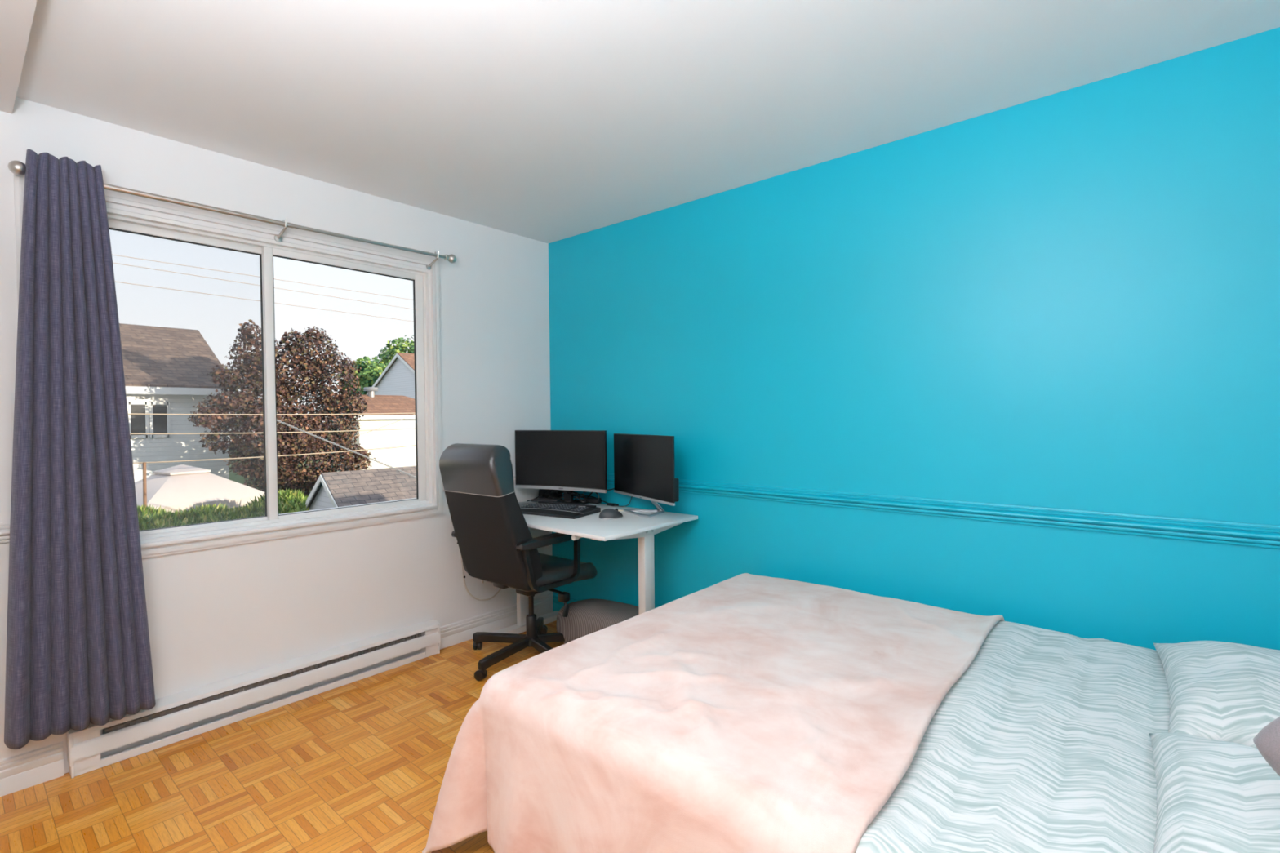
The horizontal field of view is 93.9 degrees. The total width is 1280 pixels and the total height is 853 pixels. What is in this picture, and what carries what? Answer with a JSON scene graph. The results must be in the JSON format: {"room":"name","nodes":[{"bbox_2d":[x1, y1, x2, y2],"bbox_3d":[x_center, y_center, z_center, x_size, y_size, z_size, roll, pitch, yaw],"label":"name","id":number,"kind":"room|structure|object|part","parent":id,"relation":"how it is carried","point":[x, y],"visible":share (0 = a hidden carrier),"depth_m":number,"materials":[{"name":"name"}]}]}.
{"room":"bedroom","nodes":[
{"label":"bedroom","id":0,"kind":"room"},
{"bbox_2d":[0,97,552,773],"bbox_3d":[-1.700,0.045,2.779,0.174,2.440,3.250,0,1,41],"label":"wall","id":1,"kind":"structure","parent":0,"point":[214,615],"depth_m":2.86,"materials":[{"name":"white paint"}]},
{"bbox_2d":[0,741,64,796],"bbox_3d":[-2.357,1.226,1.916,0.014,0.122,0.738,0,1,41],"label":"baseboard","id":2,"kind":"structure","parent":1,"relation":"attached to","point":[19,772],"depth_m":2.13,"materials":[{"name":"white paint"}]},
{"bbox_2d":[13,173,443,558],"bbox_3d":[-1.701,-0.204,2.773,0.178,1.429,1.642,0,1,41],"label":"window","id":3,"kind":"structure","parent":1,"relation":"attached to","point":[428,501],"depth_m":2.76,"materials":[{"name":"white paint"}]},
{"bbox_3d":[-1.954,-0.181,2.499,0.024,1.274,0.748,0,1,41],"label":"sash","id":4,"kind":"part","parent":3,"relation":"part of","materials":[{"name":"plastic"}]},
{"bbox_3d":[-1.712,-0.196,2.782,0.150,1.306,1.548,0,1,41],"label":"frame","id":5,"kind":"part","parent":3,"relation":"part of","materials":[{"name":"plastic"}]},
{"bbox_3d":[-1.657,0.461,2.752,0.078,0.016,1.550,0,1,41],"label":"sill","id":6,"kind":"part","parent":3,"relation":"part of","materials":[{"name":"white paint"}]},
{"bbox_3d":[-1.459,-0.195,3.034,0.024,1.274,0.780,0,1,41],"label":"sash","id":7,"kind":"part","parent":3,"relation":"part of","materials":[{"name":"plastic"}]},
{"bbox_2d":[8,160,456,269],"bbox_3d":[-1.607,-0.889,2.696,0.112,0.092,1.713,0,1,41],"label":"curtain rod","id":8,"kind":"object","parent":1,"relation":"attached to","point":[17,167],"visible":0.84,"depth_m":2.55,"materials":[{"name":"silver metal"}]},
{"bbox_2d":[4,148,155,749],"bbox_3d":[-2.016,0.059,2.146,0.149,2.032,0.407,0,1,41],"label":"curtain","id":9,"kind":"object","parent":8,"relation":"hanging from","point":[78,652],"visible":1,"depth_m":2.11,"materials":[{"name":"fabric"}]},
{"bbox_2d":[66,618,440,778],"bbox_3d":[-1.605,1.175,2.747,0.069,0.176,1.484,0,1,41],"label":"baseboard heater","id":10,"kind":"object","parent":1,"relation":"attached to","point":[180,716],"visible":0.97,"depth_m":2.59,"materials":[{"name":"white paint"}]},
{"bbox_3d":[-1.627,1.177,2.766,0.011,0.168,1.464,0,1,41],"label":"plate","id":11,"kind":"part","parent":10,"relation":"part of","materials":[{"name":"white paint"}]},
{"bbox_2d":[460,553,501,600],"bbox_3d":[-0.939,0.736,3.552,0.023,0.608,0.327,0,1,41],"label":"extension cord","id":12,"kind":"object","parent":1,"relation":"attached to","point":[482,581],"visible":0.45,"depth_m":3.48,"materials":[{"name":"white plastic"}]},
{"bbox_2d":[440,592,553,649],"bbox_3d":[-0.857,1.179,3.661,0.014,0.122,0.857,0,1,41],"label":"baseboard","id":13,"kind":"structure","parent":1,"relation":"attached to","point":[461,631],"depth_m":3.58,"materials":[{"name":"white paint"}]},
{"bbox_2d":[0,620,564,852],"bbox_3d":[-0.196,1.332,1.618,3.980,0.120,3.400,0,1,41],"label":"floor","id":14,"kind":"structure","parent":0,"point":[360,766],"depth_m":2.13,"materials":[{"name":"brown wood"}]},
{"bbox_2d":[439,443,596,680],"bbox_3d":[-0.627,0.664,3.175,0.698,1.165,0.725,0,1,38],"label":"office chair","id":15,"kind":"object","parent":14,"relation":"on","point":[497,546],"visible":0.92,"depth_m":2.95,"materials":[{"name":"black fabric"}]},
{"bbox_3d":[-0.835,0.693,3.309,0.054,0.239,0.375,0,1,38],"label":"armrest","id":16,"kind":"part","parent":15,"relation":"part of","materials":[{"name":"black plastic"}]},
{"bbox_3d":[-0.749,0.554,3.016,0.492,0.493,0.256,0,1,38],"label":"backrest","id":17,"kind":"part","parent":15,"relation":"part of","materials":[{"name":"black fabric"}]},
{"bbox_3d":[-0.769,1.161,3.283,0.325,0.059,0.044,0,1,17],"label":"leg","id":18,"kind":"part","parent":15,"relation":"part of","materials":[{"name":"black plastic"}]},
{"bbox_3d":[-0.695,1.164,3.070,0.044,0.059,0.325,0,1,35],"label":"leg","id":19,"kind":"part","parent":15,"relation":"part of","materials":[{"name":"black plastic"}]},
{"bbox_3d":[-0.589,1.157,3.420,0.044,0.059,0.325,-1,1,-1],"label":"leg","id":20,"kind":"part","parent":15,"relation":"part of","materials":[{"name":"black plastic"}]},
{"bbox_3d":[-0.468,1.162,3.075,0.044,0.059,0.325,-1,1,-37],"label":"leg","id":21,"kind":"part","parent":15,"relation":"part of","materials":[{"name":"black plastic"}]},
{"bbox_3d":[-0.444,0.695,3.001,0.054,0.239,0.375,0,1,38],"label":"armrest","id":22,"kind":"part","parent":15,"relation":"part of","materials":[{"name":"black plastic"}]},
{"bbox_3d":[-0.403,1.157,3.291,0.325,0.059,0.044,-1,1,-19],"label":"leg","id":23,"kind":"part","parent":15,"relation":"part of","materials":[{"name":"black plastic"}]},
{"bbox_3d":[-0.448,0.929,3.174,0.180,0.133,0.056,0,1,38],"label":"lever","id":24,"kind":"part","parent":15,"relation":"part of","materials":[{"name":"black plastic"}]},
{"bbox_3d":[-0.567,0.782,3.248,0.496,0.138,0.530,0,1,38],"label":"seat","id":25,"kind":"part","parent":15,"relation":"part of","materials":[{"name":"black leather"}]},
{"bbox_2d":[492,500,697,634],"bbox_3d":[-0.363,0.859,3.294,1.173,0.763,0.711,0,1,41],"label":"desk","id":26,"kind":"object","parent":14,"relation":"on","point":[630,526],"visible":0.53,"depth_m":2.98,"materials":[{"name":"white laminate"}]},
{"bbox_3d":[-0.716,0.857,3.633,0.046,0.705,0.075,0,1,41],"label":"leg","id":27,"kind":"part","parent":26,"relation":"part of","materials":[{"name":"white metal"}]},
{"bbox_2d":[518,502,532,507],"bbox_3d":[-0.787,0.468,3.489,0.190,0.016,0.280,0,1,26],"label":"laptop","id":28,"kind":"object","parent":26,"relation":"on","point":[521,504],"visible":0.12,"depth_m":3.53,"materials":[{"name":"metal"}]},
{"bbox_2d":[531,497,561,502],"bbox_3d":[-0.584,0.458,3.729,0.170,0.011,0.085,0,1,11],"label":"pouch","id":29,"kind":"object","parent":26,"relation":"on","point":[548,500],"visible":0.77,"depth_m":3.70,"materials":[{"name":"black fabric"}]},
{"bbox_2d":[537,488,561,497],"bbox_3d":[-0.576,0.421,3.835,0.140,0.094,0.077,0,1,21],"label":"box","id":30,"kind":"object","parent":26,"relation":"on","point":[541,491],"visible":0.21,"depth_m":3.81,"materials":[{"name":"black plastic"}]},
{"bbox_2d":[520,501,600,519],"bbox_3d":[-0.475,0.459,3.324,0.450,0.036,0.270,0,1,29],"label":"keyboard","id":31,"kind":"object","parent":26,"relation":"on","point":[566,510],"visible":0.99,"depth_m":3.28,"materials":[{"name":"black plastic"}]},
{"bbox_2d":[515,430,607,504],"bbox_3d":[-0.441,0.246,3.650,0.644,0.450,0.204,0,1,27],"label":"monitor","id":32,"kind":"object","parent":26,"relation":"on","point":[569,461],"visible":0.98,"depth_m":3.59,"materials":[{"name":"black plastic"}]},
{"bbox_2d":[527,488,614,502],"bbox_3d":[-0.398,0.412,3.683,0.605,0.110,0.176,0,1,25],"label":"cable tangle","id":33,"kind":"object","parent":26,"relation":"on","point":[577,496],"visible":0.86,"depth_m":3.69,"materials":[{"name":"black plastic"}]},
{"bbox_2d":[583,497,607,503],"bbox_3d":[-0.241,0.453,3.641,0.213,0.032,0.045,0,1,23],"label":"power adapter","id":34,"kind":"object","parent":26,"relation":"on","point":[590,500],"visible":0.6,"depth_m":3.64,"materials":[{"name":"black plastic"}]},
{"bbox_2d":[599,508,622,519],"bbox_3d":[-0.152,0.453,3.116,0.128,0.051,0.084,-1,1,-19],"label":"mouse","id":35,"kind":"object","parent":26,"relation":"on","point":[607,513],"visible":1,"depth_m":3.09,"materials":[{"name":"black plastic"}]},
{"bbox_2d":[607,496,632,506],"bbox_3d":[-0.117,0.424,3.523,0.166,0.091,0.034,0,1,19],"label":"cable","id":36,"kind":"object","parent":26,"relation":"on","point":[608,504],"visible":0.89,"depth_m":3.53,"materials":[{"name":"black plastic"}]},
{"bbox_2d":[613,433,679,517],"bbox_3d":[0.031,0.258,3.284,0.179,0.430,0.638,-1,1,-30],"label":"monitor","id":37,"kind":"object","parent":26,"relation":"on","point":[644,464],"visible":1,"depth_m":3.23,"materials":[{"name":"black plastic"}]},
{"bbox_3d":[0.033,0.862,2.989,0.046,0.705,0.075,0,1,41],"label":"leg","id":38,"kind":"part","parent":26,"relation":"part of","materials":[{"name":"white metal"}]},
{"bbox_2d":[555,599,638,644],"bbox_3d":[-0.190,1.109,3.342,0.540,0.259,0.400,0,1,33],"label":"floor cushion","id":39,"kind":"object","parent":14,"relation":"on","point":[587,616],"visible":0.43,"depth_m":3.22,"materials":[{"name":"grey fabric"}]},
{"bbox_3d":[0.796,1.006,1.679,2.018,0.510,1.476,0,1,41],"label":"bed","id":40,"kind":"object","parent":14,"relation":"on","visible":0},
{"bbox_2d":[422,573,1004,852],"bbox_3d":[0.340,0.973,1.983,1.281,0.577,1.623,0,1,41],"label":"blanket","id":41,"kind":"object","parent":40,"relation":"on","point":[745,713],"visible":0.99,"depth_m":1.57,"materials":[{"name":"pink fabric"}]},
{"bbox_2d":[855,620,1169,852],"bbox_3d":[0.800,0.913,1.670,1.960,0.395,1.537,0,1,41],"label":"bedspread","id":42,"kind":"object","parent":40,"relation":"on","point":[1042,744],"visible":0.23,"depth_m":1.33,"materials":[{"name":"fabric"}]},
{"bbox_2d":[1148,733,1279,852],"bbox_3d":[1.125,0.669,0.919,0.540,0.122,0.730,0,1,42],"label":"pillow","id":43,"kind":"object","parent":42,"relation":"on","point":[1213,796],"visible":0.94,"depth_m":1.03,"materials":[{"name":"fabric"}]},
{"bbox_2d":[1253,716,1279,776],"bbox_3d":[1.068,0.489,0.851,0.279,0.277,0.110,0,1,27],"label":"throw cushion","id":44,"kind":"object","parent":43,"relation":"on","point":[1267,741],"visible":1,"depth_m":0.91,"materials":[{"name":"grey fabric"}]},
{"bbox_2d":[1153,640,1279,748],"bbox_3d":[1.609,0.653,1.466,0.510,0.125,0.710,0,1,39],"label":"pillow","id":45,"kind":"object","parent":42,"relation":"on","point":[1218,691],"visible":0.91,"depth_m":1.42,"materials":[{"name":"fabric"}]},
{"bbox_2d":[16,0,1279,243],"bbox_3d":[-0.221,-1.228,1.571,3.980,0.120,3.400,0,1,41],"label":"ceiling","id":46,"kind":"structure","parent":0,"point":[544,121],"depth_m":2.01,"materials":[{"name":"paint"}]},
{"bbox_2d":[0,0,36,113],"bbox_3d":[-1.161,-1.112,0.770,3.300,0.063,0.655,0,1,41],"label":"ceiling beam","id":47,"kind":"structure","parent":46,"relation":"attached to","point":[16,16],"depth_m":1.70,"materials":[{"name":"paint"}]},
{"bbox_2d":[548,26,1279,650],"bbox_3d":[0.851,0.019,2.826,3.980,2.440,0.150,0,1,41],"label":"wall","id":48,"kind":"structure","parent":0,"point":[1069,299],"depth_m":2.31,"materials":[{"name":"teal paint"}]},
{"bbox_2d":[552,593,579,611],"bbox_3d":[0.814,1.179,2.781,3.665,0.122,0.014,0,1,41],"label":"baseboard","id":49,"kind":"structure","parent":48,"relation":"attached to","point":[557,606],"depth_m":3.94,"materials":[{"name":"teal paint"}]},
{"bbox_2d":[607,473,1279,548],"bbox_3d":[0.797,0.327,2.766,3.680,0.069,0.024,0,1,41],"label":"trim","id":50,"kind":"structure","parent":48,"relation":"attached to","point":[1263,535],"depth_m":2.23,"materials":[{"name":"teal paint"}]},
{"label":"outside","id":51,"kind":"structure","parent":0,"visible":0},
{"bbox_2d":[228,444,318,509],"bbox_3d":[-39.747,3.841,50.948,119.400,0.200,140.000,0,1,41],"label":"ground","id":52,"kind":"structure","parent":51,"point":[233,477],"depth_m":44.84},
{"bbox_2d":[142,462,146,506],"bbox_3d":[-10.377,2.458,12.548,0.070,3.421,0.095,0,1,41],"label":"fence post","id":53,"kind":"object","parent":52,"relation":"on","point":[144,482],"visible":0.35,"depth_m":12.51,"materials":[{"name":"wood"}]},
{"bbox_2d":[133,444,415,463],"bbox_3d":[-7.837,0.174,15.483,0.026,1.058,24.003,0,1,41],"label":"power line","id":54,"kind":"object","parent":53,"relation":"attached to","point":[413,445],"visible":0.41,"depth_m":14.11,"materials":[{"name":"beige metal"}]},
{"bbox_2d":[119,323,238,482],"bbox_3d":[-19.909,0.422,16.771,8.540,7.520,12.620,0,1,41],"label":"house","id":55,"kind":"structure","parent":52,"relation":"on","point":[166,369],"depth_m":18.06,"materials":[{"name":"white plastic"}]},
{"bbox_3d":[-14.423,-0.189,17.180,0.020,0.940,0.340,0,1,41],"label":"pane","id":56,"kind":"part","parent":55,"relation":"part of","materials":[{"name":"grey glass"}]},
{"bbox_3d":[-14.097,-0.199,17.559,0.020,0.940,0.340,0,1,41],"label":"pane","id":57,"kind":"part","parent":55,"relation":"part of","materials":[{"name":"grey glass"}]},
{"bbox_2d":[134,464,264,512],"bbox_3d":[-11.134,2.533,14.582,2.680,3.210,2.680,0,1,29],"label":"gazebo","id":58,"kind":"object","parent":52,"relation":"on","point":[180,486],"visible":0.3,"depth_m":14.08,"materials":[{"name":"fabric"}]},
{"bbox_2d":[137,488,309,530],"bbox_3d":[-8.809,2.818,9.926,4.600,2.767,8.200,0,1,41],"label":"hedge","id":59,"kind":"object","parent":52,"relation":"on","point":[291,501],"visible":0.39,"depth_m":12.01,"materials":[{"name":"green plant"}]},
{"bbox_2d":[186,319,375,497],"bbox_3d":[-10.408,0.488,17.839,4.615,7.172,3.336,-1,1,-27],"label":"maple tree","id":60,"kind":"object","parent":52,"relation":"on","point":[247,402],"visible":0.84,"depth_m":17.37,"materials":[{"name":"red plant"}]},
{"bbox_2d":[305,466,416,510],"bbox_3d":[-6.223,2.574,16.765,3.140,2.950,5.130,0,1,41],"label":"shed","id":61,"kind":"object","parent":52,"relation":"on","point":[344,488],"visible":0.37,"depth_m":15.21,"materials":[{"name":"grey"}]},
{"bbox_2d":[337,355,386,395],"bbox_3d":[-19.665,-0.757,43.085,4.079,8.919,4.324,-1,1,-31],"label":"leafy tree","id":62,"kind":"object","parent":52,"relation":"on","point":[371,371],"visible":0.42,"depth_m":41.85,"materials":[{"name":"green plant"}]},
{"bbox_2d":[324,386,416,471],"bbox_3d":[-12.161,0.954,30.108,3.980,5.810,6.200,0,1,41],"label":"house","id":63,"kind":"structure","parent":52,"relation":"on","point":[405,456],"depth_m":28.33,"materials":[{"name":"beige"}]},
{"bbox_2d":[363,386,377,397],"bbox_3d":[-13.103,-1.670,29.132,0.680,0.510,0.680,0,1,41],"label":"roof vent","id":64,"kind":"object","parent":63,"relation":"attached to","point":[371,390],"depth_m":28.98,"materials":[{"name":"metal"}]},
{"bbox_2d":[365,352,414,398],"bbox_3d":[-10.945,-0.501,40.989,8.740,8.290,11.780,0,1,41],"label":"house","id":65,"kind":"structure","parent":52,"relation":"on","point":[397,378],"depth_m":36.75,"materials":[{"name":"grey"}]},
{"bbox_2d":[374,335,413,365],"bbox_3d":[-19.094,-1.975,48.509,5.195,11.142,4.859,0,1,41],"label":"leafy tree","id":66,"kind":"object","parent":52,"relation":"on","point":[386,357],"visible":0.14,"depth_m":47.03,"materials":[{"name":"green plant"}]},
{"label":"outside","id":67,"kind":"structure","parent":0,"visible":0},
{"bbox_2d":[111,253,413,300],"bbox_3d":[-4.834,-2.711,12.821,0.012,0.034,24.000,0,1,41],"label":"overhead wire","id":68,"kind":"object","parent":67,"point":[112,254],"visible":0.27,"depth_m":10.40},
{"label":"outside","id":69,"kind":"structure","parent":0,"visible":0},
{"bbox_2d":[112,262,413,309],"bbox_3d":[-4.832,-2.512,12.825,0.012,0.414,24.000,0,1,41],"label":"overhead wire","id":70,"kind":"object","parent":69,"point":[113,262],"visible":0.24,"depth_m":10.44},
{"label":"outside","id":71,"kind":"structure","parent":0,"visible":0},
{"bbox_2d":[115,281,413,321],"bbox_3d":[-4.829,-2.249,12.829,0.012,0.313,24.000,0,1,41],"label":"overhead wire","id":72,"kind":"object","parent":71,"point":[115,282],"visible":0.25,"depth_m":10.44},
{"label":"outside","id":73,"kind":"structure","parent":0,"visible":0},
{"bbox_2d":[128,413,415,415],"bbox_3d":[-4.813,-0.618,12.860,0.019,0.716,24.002,0,1,41],"label":"power line","id":74,"kind":"object","parent":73,"point":[128,413],"visible":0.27,"depth_m":10.54,"materials":[{"name":"beige metal"}]},
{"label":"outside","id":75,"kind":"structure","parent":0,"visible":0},
{"bbox_2d":[129,427,415,434],"bbox_3d":[-4.811,-0.444,12.863,0.019,1.028,24.002,0,1,41],"label":"power line","id":76,"kind":"object","parent":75,"point":[414,428],"visible":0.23,"depth_m":10.61,"materials":[{"name":"beige metal"}]},
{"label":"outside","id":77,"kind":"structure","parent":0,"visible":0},
{"bbox_2d":[354,413,415,436],"bbox_3d":[-6.300,-0.231,15.734,0.017,0.910,2.406,0,1,41],"label":"power line","id":78,"kind":"object","parent":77,"point":[414,414],"visible":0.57,"depth_m":15.48,"materials":[{"name":"beige metal"}]},
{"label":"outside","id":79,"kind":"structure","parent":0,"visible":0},
{"bbox_2d":[276,419,416,478],"bbox_3d":[-5.154,0.496,10.939,0.038,1.350,2.814,0,1,41],"label":"cable","id":80,"kind":"object","parent":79,"point":[279,421],"visible":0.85,"depth_m":10.72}
]}

